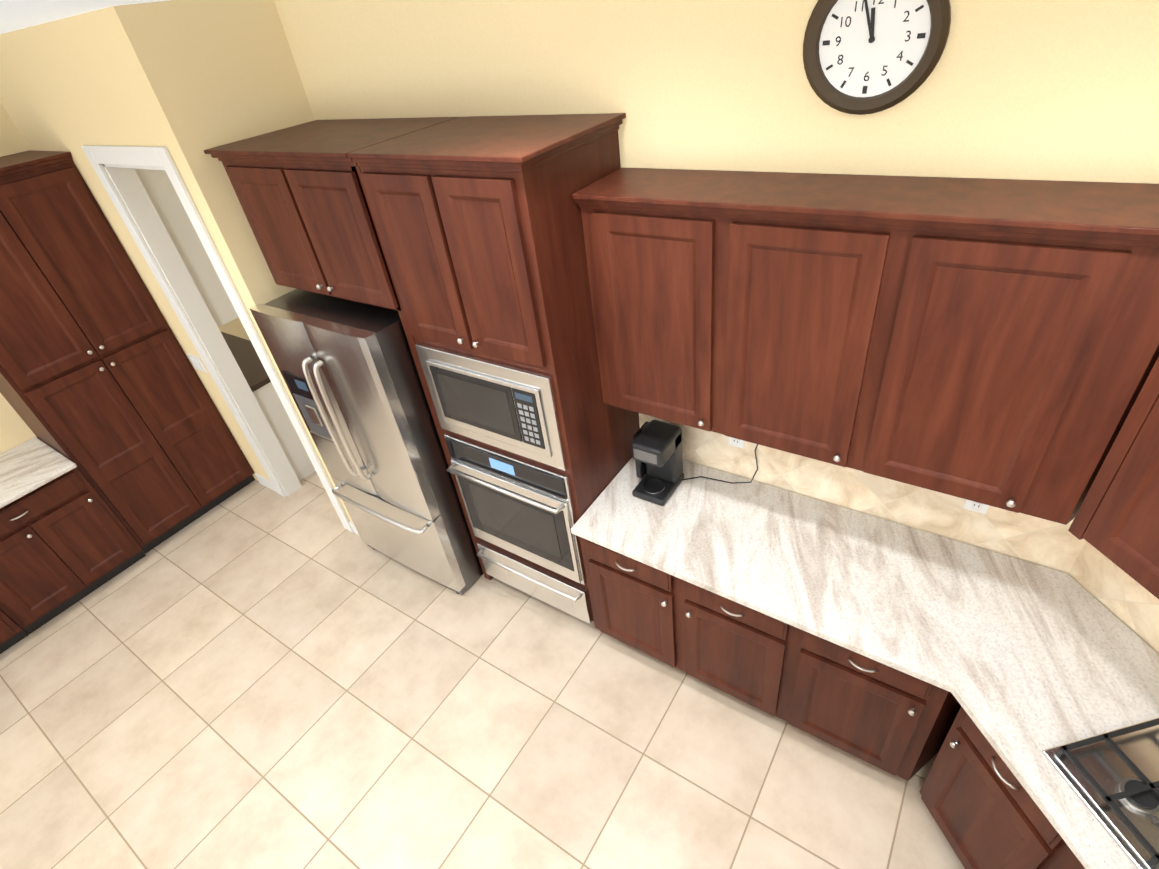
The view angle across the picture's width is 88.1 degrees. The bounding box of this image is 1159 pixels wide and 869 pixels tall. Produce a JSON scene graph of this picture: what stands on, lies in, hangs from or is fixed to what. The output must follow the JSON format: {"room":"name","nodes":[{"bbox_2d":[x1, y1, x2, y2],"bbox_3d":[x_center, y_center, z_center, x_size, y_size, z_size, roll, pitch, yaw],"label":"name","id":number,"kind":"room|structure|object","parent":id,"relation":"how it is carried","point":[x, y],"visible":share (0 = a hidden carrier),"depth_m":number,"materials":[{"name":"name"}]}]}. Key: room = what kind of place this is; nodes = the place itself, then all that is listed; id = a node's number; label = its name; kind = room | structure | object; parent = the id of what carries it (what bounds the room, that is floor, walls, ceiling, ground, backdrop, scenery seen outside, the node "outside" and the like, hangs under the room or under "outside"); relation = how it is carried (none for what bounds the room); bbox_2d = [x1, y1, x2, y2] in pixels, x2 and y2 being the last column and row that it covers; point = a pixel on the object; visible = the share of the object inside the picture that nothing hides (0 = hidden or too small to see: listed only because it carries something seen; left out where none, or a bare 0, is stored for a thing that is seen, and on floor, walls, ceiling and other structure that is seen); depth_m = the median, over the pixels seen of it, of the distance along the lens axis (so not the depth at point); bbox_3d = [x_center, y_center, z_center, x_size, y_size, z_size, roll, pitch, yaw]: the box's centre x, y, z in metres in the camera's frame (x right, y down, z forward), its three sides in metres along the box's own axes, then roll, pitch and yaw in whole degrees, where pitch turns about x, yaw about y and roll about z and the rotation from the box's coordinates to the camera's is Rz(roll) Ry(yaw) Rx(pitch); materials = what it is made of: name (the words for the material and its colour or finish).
{"room":"kitchen","nodes":[
{"label":"kitchen","id":0,"kind":"room"},
{"bbox_2d":[0,0,168,33],"bbox_3d":[-0.633,1.767,-2.397,17.192,0.390,16.915,17,43,30],"label":"ceiling","id":1,"kind":"structure","parent":0,"point":[17,14],"depth_m":2.23,"materials":[{"name":"white paint"}]},
{"bbox_2d":[0,471,964,868],"bbox_3d":[-0.450,2.897,1.148,14.500,0.100,13.500,17,43,30],"label":"floor","id":2,"kind":"structure","parent":0,"point":[254,675],"depth_m":3.00,"materials":[{"name":"tile"}]},
{"bbox_2d":[0,607,31,653],"bbox_3d":[-3.973,1.089,3.465,0.626,0.872,0.748,17,43,30],"label":"base cabinet","id":3,"kind":"object","parent":2,"relation":"on","point":[11,632],"depth_m":3.72,"materials":[{"name":"brown wood"}]},
{"bbox_2d":[0,437,76,507],"bbox_3d":[-3.809,0.518,3.417,0.663,0.030,1.496,17,43,30],"label":"countertop","id":4,"kind":"structure","parent":3,"relation":"on","point":[30,465],"depth_m":3.72,"materials":[{"name":"stone"}]},
{"bbox_2d":[0,467,145,631],"bbox_3d":[-3.563,0.677,3.936,0.626,0.872,0.748,17,43,30],"label":"base cabinet","id":5,"kind":"object","parent":2,"relation":"on","point":[67,540],"depth_m":3.79,"materials":[{"name":"brown wood"}]},
{"bbox_2d":[0,150,254,553],"bbox_3d":[-3.218,-0.414,3.962,0.628,2.495,0.936,17,43,30],"label":"pantry cabinet","id":6,"kind":"object","parent":2,"relation":"on","point":[103,389],"visible":0.98,"depth_m":3.74,"materials":[{"name":"brown wood"}]},
{"bbox_2d":[253,384,315,480],"bbox_3d":[-2.760,-0.249,5.018,1.415,0.870,0.455,17,43,30],"label":"laundry cabinets","id":7,"kind":"object","parent":2,"relation":"on","point":[267,398],"depth_m":4.57,"materials":[{"name":"white"}]},
{"bbox_2d":[221,332,271,391],"bbox_3d":[-2.800,-0.616,4.748,1.435,0.040,0.475,17,43,30],"label":"countertop","id":8,"kind":"structure","parent":7,"relation":"on","point":[244,353],"depth_m":4.58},
{"bbox_2d":[249,289,482,594],"bbox_3d":[-1.011,-0.005,3.565,0.907,1.788,0.854,17,43,30],"label":"refrigerator","id":9,"kind":"object","parent":2,"relation":"on","point":[349,373],"visible":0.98,"depth_m":3.09,"materials":[{"name":"silver metal"}]},
{"bbox_2d":[347,113,639,623],"bbox_3d":[-0.216,-0.113,2.952,0.840,2.496,0.692,17,43,30],"label":"tall cabinet","id":10,"kind":"object","parent":2,"relation":"on","point":[478,219],"visible":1,"depth_m":2.39,"materials":[{"name":"brown wood"}]},
{"bbox_2d":[580,537,679,668],"bbox_3d":[0.425,0.684,3.124,0.520,0.872,0.651,17,43,30],"label":"base cabinet","id":11,"kind":"object","parent":2,"relation":"on","point":[635,603],"depth_m":2.87,"materials":[{"name":"brown wood"}]},
{"bbox_2d":[680,579,799,719],"bbox_3d":[0.848,0.812,2.867,0.503,0.872,0.651,17,43,30],"label":"base cabinet","id":12,"kind":"object","parent":2,"relation":"on","point":[745,653],"depth_m":2.62,"materials":[{"name":"brown wood"}]},
{"bbox_2d":[784,629,953,780],"bbox_3d":[1.273,0.940,2.609,0.523,0.872,0.651,17,43,30],"label":"base cabinet","id":13,"kind":"object","parent":2,"relation":"on","point":[890,720],"depth_m":2.36,"materials":[{"name":"brown wood"}]},
{"bbox_2d":[920,697,960,768],"bbox_3d":[1.612,1.034,2.414,0.282,0.872,0.625,17,43,30],"label":"base cabinet","id":14,"kind":"object","parent":2,"relation":"on","point":[953,709],"depth_m":2.39,"materials":[{"name":"brown wood"}]},
{"bbox_2d":[919,706,1073,868],"bbox_3d":[1.688,1.257,2.100,0.651,0.872,0.450,-12,37,-5],"label":"base cabinet","id":15,"kind":"object","parent":2,"relation":"on","point":[985,811],"depth_m":2.02,"materials":[{"name":"brown wood"}]},
{"bbox_2d":[1063,854,1084,868],"bbox_3d":[1.768,1.486,1.776,0.651,0.872,0.358,-12,37,-5],"label":"base cabinet","id":16,"kind":"object","parent":2,"relation":"on","point":[1073,862],"depth_m":1.71,"materials":[{"name":"brown wood"}]},
{"bbox_3d":[0.578,2.361,0.834,2.908,0.882,1.027,-12,37,-5],"label":"base cabinet","id":17,"kind":"object","parent":2,"relation":"on","visible":0},
{"bbox_2d":[571,458,958,691],"bbox_3d":[0.538,0.511,2.552,1.055,0.030,1.574,-12,37,-5],"label":"countertop","id":18,"kind":"structure","parent":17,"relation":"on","point":[766,549],"depth_m":2.51,"materials":[{"name":"stone"}]},
{"bbox_2d":[631,420,683,505],"bbox_3d":[0.352,0.125,2.812,0.200,0.320,0.230,17,43,30],"label":"coffee maker","id":19,"kind":"object","parent":18,"relation":"on","point":[657,450],"visible":1,"depth_m":2.78,"materials":[{"name":"black plastic"}]},
{"bbox_2d":[683,444,757,483],"bbox_3d":[0.659,0.123,2.814,0.351,0.245,0.038,3,38,15],"label":"cord","id":20,"kind":"object","parent":19,"relation":"attached to","point":[727,481],"visible":0.88,"depth_m":2.85,"materials":[{"name":"black plastic"}]},
{"bbox_2d":[807,496,1158,868],"bbox_3d":[1.626,0.988,1.693,0.706,0.030,3.917,-12,37,-5],"label":"countertop","id":21,"kind":"structure","parent":17,"relation":"on","point":[1025,663],"depth_m":2.03,"materials":[{"name":"stone"}]},
{"bbox_2d":[1042,717,1158,868],"bbox_3d":[1.703,1.122,1.419,0.510,0.062,0.910,-12,37,-5],"label":"gas cooktop","id":22,"kind":"object","parent":21,"relation":"in","point":[1111,778],"visible":1,"depth_m":1.68,"materials":[{"name":"silver metal"}]},
{"bbox_2d":[0,0,1158,653],"bbox_3d":[-1.362,1.615,0.398,11.341,3.050,9.970,17,43,30],"label":"wall","id":23,"kind":"structure","parent":0,"point":[1060,90],"depth_m":2.25,"materials":[{"name":"paint"}]},
{"bbox_2d":[134,168,237,326],"bbox_3d":[-2.998,-1.393,4.056,1.415,1.130,0.245,17,43,30],"label":"laundry cabinets","id":24,"kind":"object","parent":23,"relation":"attached to","point":[166,202],"depth_m":3.70,"materials":[{"name":"white"}]},
{"bbox_2d":[186,353,206,372],"bbox_3d":[-2.641,-0.492,4.132,0.165,0.120,0.009,17,43,30],"label":"light switch","id":25,"kind":"object","parent":23,"relation":"attached to","point":[196,362],"visible":1,"depth_m":4.12,"materials":[{"name":"white plastic"}]},
{"bbox_2d":[81,145,352,531],"bbox_3d":[-2.102,-0.467,3.779,0.920,2.530,0.152,17,43,30],"label":"door frame","id":26,"kind":"structure","parent":23,"relation":"attached to","point":[120,163],"depth_m":3.61,"materials":[{"name":"white wood"}]},
{"bbox_2d":[255,473,358,534],"bbox_3d":[0.402,2.255,1.670,9.065,0.100,2.921,17,43,30],"label":"baseboard","id":27,"kind":"structure","parent":23,"relation":"attached to","point":[264,481],"depth_m":4.73,"materials":[{"name":"white wood"}]},
{"bbox_2d":[204,117,492,579],"bbox_3d":[-0.987,-0.361,3.441,1.040,2.496,0.648,17,43,30],"label":"upper cabinet","id":28,"kind":"object","parent":23,"relation":"attached to","point":[301,194],"visible":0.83,"depth_m":2.67,"materials":[{"name":"brown wood"}]},
{"bbox_2d":[572,167,763,433],"bbox_3d":[0.360,-0.514,2.388,0.552,0.908,0.328,17,43,30],"label":"upper cabinet","id":29,"kind":"object","parent":23,"relation":"attached to","point":[654,238],"depth_m":2.20,"materials":[{"name":"brown wood"}]},
{"bbox_2d":[720,172,935,469],"bbox_3d":[0.805,-0.379,2.118,0.522,0.908,0.328,17,43,30],"label":"upper cabinet","id":30,"kind":"object","parent":23,"relation":"attached to","point":[812,260],"depth_m":1.92,"materials":[{"name":"brown wood"}]},
{"bbox_2d":[639,413,1085,572],"bbox_3d":[1.057,0.104,2.575,1.827,0.464,0.010,17,43,30],"label":"backsplash","id":31,"kind":"structure","parent":23,"relation":"attached to","point":[1048,543],"depth_m":2.50,"materials":[{"name":"stone"}]},
{"bbox_2d":[728,437,743,448],"bbox_3d":[0.724,0.009,2.765,0.075,0.120,0.010,17,43,30],"label":"outlet","id":32,"kind":"object","parent":31,"relation":"attached to","point":[739,443],"visible":0.46,"depth_m":2.78,"materials":[{"name":"white plastic"}]},
{"bbox_2d":[964,499,988,513],"bbox_3d":[1.521,0.250,2.282,0.075,0.120,0.010,17,43,30],"label":"outlet","id":33,"kind":"object","parent":31,"relation":"attached to","point":[976,506],"visible":0.48,"depth_m":2.30,"materials":[{"name":"white plastic"}]},
{"bbox_2d":[803,0,950,114],"bbox_3d":[0.824,-1.114,1.690,0.380,0.380,0.035,17,43,30],"label":"wall clock","id":34,"kind":"object","parent":23,"relation":"attached to","point":[861,57],"visible":1,"depth_m":1.71,"materials":[{"name":"brown metal"}]},
{"bbox_2d":[860,177,1158,524],"bbox_3d":[1.277,-0.237,1.832,0.618,0.908,0.328,17,43,30],"label":"upper cabinet","id":35,"kind":"object","parent":23,"relation":"attached to","point":[993,342],"depth_m":1.65,"materials":[{"name":"brown wood"}]},
{"bbox_2d":[1068,357,1158,598],"bbox_3d":[1.648,0.024,1.406,0.328,0.908,0.444,-12,37,-5],"label":"upper cabinet","id":36,"kind":"object","parent":23,"relation":"attached to","point":[1116,520],"visible":1,"depth_m":1.60,"materials":[{"name":"brown wood"}]},
{"bbox_2d":[1069,541,1158,651],"bbox_3d":[2.074,1.079,1.063,0.010,0.464,2.626,-12,37,-5],"label":"backsplash","id":37,"kind":"structure","parent":23,"relation":"attached to","point":[1127,599],"depth_m":2.06,"materials":[{"name":"stone"}]}
]}

